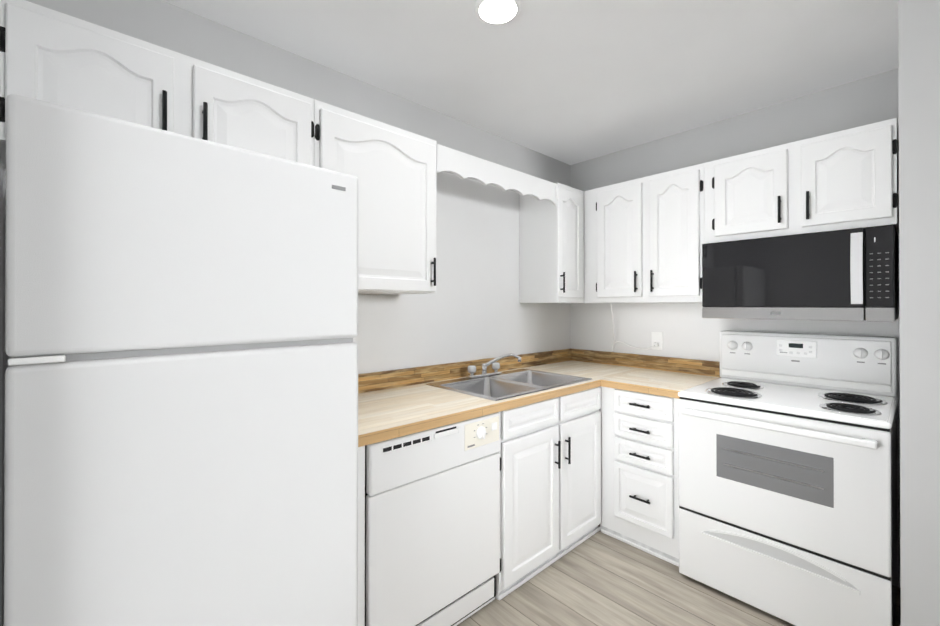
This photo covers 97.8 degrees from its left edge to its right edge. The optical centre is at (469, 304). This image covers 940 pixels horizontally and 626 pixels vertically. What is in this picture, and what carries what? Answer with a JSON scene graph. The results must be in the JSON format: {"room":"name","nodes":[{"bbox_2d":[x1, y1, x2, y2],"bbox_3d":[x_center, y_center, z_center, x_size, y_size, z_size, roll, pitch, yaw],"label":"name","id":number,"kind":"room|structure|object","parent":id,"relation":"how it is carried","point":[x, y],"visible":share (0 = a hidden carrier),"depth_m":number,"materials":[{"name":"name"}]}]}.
{"room":"kitchen","nodes":[
{"label":"kitchen","id":0,"kind":"room"},
{"bbox_2d":[0,161,3,625],"bbox_3d":[0.615,0.098,-1.063,0.100,2.480,6.200,0,0,-42],"label":"wall","id":1,"kind":"structure","parent":0,"point":[1,279],"depth_m":1.24,"materials":[{"name":"white paint"}]},
{"bbox_2d":[2,0,570,625],"bbox_3d":[-0.345,0.111,2.323,3.245,2.480,0.103,0,0,-42],"label":"wall","id":2,"kind":"structure","parent":0,"point":[472,307],"depth_m":2.40,"materials":[{"name":"paint"}]},
{"bbox_2d":[0,0,313,167],"bbox_3d":[-0.998,-0.605,1.403,0.825,0.375,0.381,0,0,-42],"label":"upper cabinet","id":3,"kind":"object","parent":2,"relation":"attached to","point":[52,56],"visible":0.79,"depth_m":1.22,"materials":[{"name":"white paint"}]},
{"bbox_2d":[314,99,436,293],"bbox_3d":[-0.473,-0.423,1.881,0.593,0.735,0.381,0,0,-42],"label":"upper cabinet","id":4,"kind":"object","parent":2,"relation":"attached to","point":[393,169],"visible":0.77,"depth_m":1.77,"materials":[{"name":"white paint"}]},
{"bbox_2d":[437,144,557,204],"bbox_3d":[0.196,-0.710,2.322,0.982,0.134,0.019,0,0,-42],"label":"scalloped valance","id":5,"kind":"object","parent":4,"relation":"attached to","point":[461,165],"visible":1,"depth_m":2.24,"materials":[{"name":"white paint"}]},
{"bbox_2d":[162,0,897,164],"bbox_3d":[1.777,-1.188,0.002,3.245,0.100,6.400,0,0,-42],"label":"ceiling","id":6,"kind":"structure","parent":0,"point":[570,82],"depth_m":1.85,"materials":[{"name":"paint"}]},
{"bbox_2d":[475,0,520,24],"bbox_3d":[0.106,-1.125,1.561,0.176,0.012,0.176,0,0,-42],"label":"recessed light","id":7,"kind":"object","parent":6,"relation":"in","point":[496,12],"visible":1,"depth_m":1.56,"materials":[{"name":"white plastic"}]},
{"bbox_2d":[457,524,900,625],"bbox_3d":[1.777,1.392,-0.008,3.245,0.100,6.400,0,0,-42],"label":"floor","id":8,"kind":"structure","parent":0,"point":[599,578],"depth_m":1.88,"materials":[{"name":"brown wood"}]},
{"bbox_2d":[4,94,357,625],"bbox_3d":[-0.825,0.484,1.215,0.694,1.724,0.799,0,0,-42],"label":"refrigerator","id":9,"kind":"object","parent":8,"relation":"on","point":[181,388],"visible":1,"depth_m":0.87,"materials":[{"name":"white metal"}]},
{"bbox_2d":[365,412,499,625],"bbox_3d":[-0.293,0.915,1.837,0.654,0.859,0.627,0,0,-42],"label":"dishwasher","id":10,"kind":"object","parent":8,"relation":"on","point":[432,527],"visible":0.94,"depth_m":1.60,"materials":[{"name":"white metal"}]},
{"bbox_2d":[358,409,509,625],"bbox_3d":[-0.349,0.915,1.823,0.810,0.868,0.623,0,0,-42],"label":"base cabinet","id":11,"kind":"object","parent":8,"relation":"on","point":[503,577],"depth_m":1.87,"materials":[{"name":"white wood"}]},
{"bbox_2d":[510,387,600,592],"bbox_3d":[0.258,0.917,2.376,0.869,0.868,0.623,0,0,-42],"label":"base cabinet","id":12,"kind":"object","parent":8,"relation":"on","point":[550,481],"depth_m":2.11,"materials":[{"name":"white wood"}]},
{"bbox_2d":[358,351,649,446],"bbox_3d":[0.198,0.416,2.301,2.265,0.132,0.660,0,0,-42],"label":"countertop","id":13,"kind":"structure","parent":12,"relation":"on","point":[392,404],"depth_m":2.01,"materials":[{"name":"brown wood"}]},
{"bbox_2d":[466,353,520,378],"bbox_3d":[0.142,0.364,2.454,0.273,0.141,0.208,0,0,-42],"label":"faucet","id":14,"kind":"object","parent":13,"relation":"on","point":[495,366],"visible":1,"depth_m":2.49,"materials":[{"name":"silver metal"}]},
{"bbox_2d":[426,369,591,400],"bbox_3d":[0.239,0.518,2.338,0.820,0.165,0.534,0,0,-42],"label":"sink","id":15,"kind":"object","parent":13,"relation":"in","point":[509,384],"visible":0.33,"depth_m":2.40,"materials":[{"name":"silver metal"}]},
{"bbox_2d":[610,303,654,350],"bbox_3d":[1.093,0.165,2.844,0.189,0.347,0.322,0,0,-42],"label":"power cable","id":16,"kind":"object","parent":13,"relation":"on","point":[614,342],"visible":0.98,"depth_m":2.90,"materials":[{"name":"white plastic"}]},
{"bbox_2d":[534,348,629,359],"bbox_3d":[0.797,0.418,2.847,0.645,0.132,0.480,0,0,-42],"label":"backsplash","id":17,"kind":"structure","parent":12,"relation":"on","point":[575,354],"depth_m":3.15,"materials":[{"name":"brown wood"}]},
{"bbox_2d":[600,386,678,566],"bbox_3d":[1.137,0.918,2.463,0.655,0.867,0.467,0,0,-42],"label":"base cabinet","id":18,"kind":"object","parent":8,"relation":"on","point":[639,477],"visible":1,"depth_m":2.25,"materials":[{"name":"white paint"}]},
{"bbox_2d":[606,356,720,398],"bbox_3d":[1.165,0.416,2.453,0.630,0.132,0.418,0,0,-42],"label":"countertop","id":19,"kind":"structure","parent":18,"relation":"on","point":[654,375],"depth_m":2.56,"materials":[{"name":"brown wood"}]},
{"bbox_2d":[678,331,897,625],"bbox_3d":[1.509,0.752,1.970,0.722,1.195,0.742,0,0,-42],"label":"range","id":20,"kind":"object","parent":8,"relation":"on","point":[787,452],"visible":1,"depth_m":1.77,"materials":[{"name":"white metal"}]},
{"bbox_2d":[571,68,900,587],"bbox_3d":[2.938,0.106,1.056,0.103,2.480,6.200,0,0,-42],"label":"wall","id":21,"kind":"structure","parent":0,"point":[865,101],"depth_m":2.55,"materials":[{"name":"paint"}]},
{"bbox_2d":[519,163,703,302],"bbox_3d":[0.936,-0.400,2.687,0.659,0.775,1.090,0,0,-42],"label":"upper cabinet","id":22,"kind":"object","parent":21,"relation":"attached to","point":[639,240],"visible":1,"depth_m":2.62,"materials":[{"name":"white paint"}]},
{"bbox_2d":[651,332,662,349],"bbox_3d":[1.266,0.247,2.789,0.034,0.120,0.075,0,0,-42],"label":"electrical outlet plate","id":23,"kind":"object","parent":21,"relation":"attached to","point":[657,339],"visible":0.98,"depth_m":2.79,"materials":[{"name":"white plastic"}]},
{"bbox_2d":[704,118,898,243],"bbox_3d":[1.659,-0.565,2.102,0.381,0.450,0.748,0,0,-42],"label":"upper cabinet","id":24,"kind":"object","parent":21,"relation":"attached to","point":[844,179],"visible":1,"depth_m":1.94,"materials":[{"name":"white paint"}]},
{"bbox_2d":[702,225,897,321],"bbox_3d":[1.645,-0.131,2.094,0.406,0.411,0.736,0,0,-42],"label":"microwave","id":25,"kind":"object","parent":24,"relation":"attached to","point":[845,275],"visible":1,"depth_m":1.93,"materials":[{"name":"grey"}]},
{"bbox_2d":[898,0,939,625],"bbox_3d":[1.825,0.108,1.640,0.760,2.480,0.130,0,0,-42],"label":"wall","id":26,"kind":"structure","parent":0,"point":[919,152],"depth_m":1.40,"materials":[{"name":"paint"}]}
]}

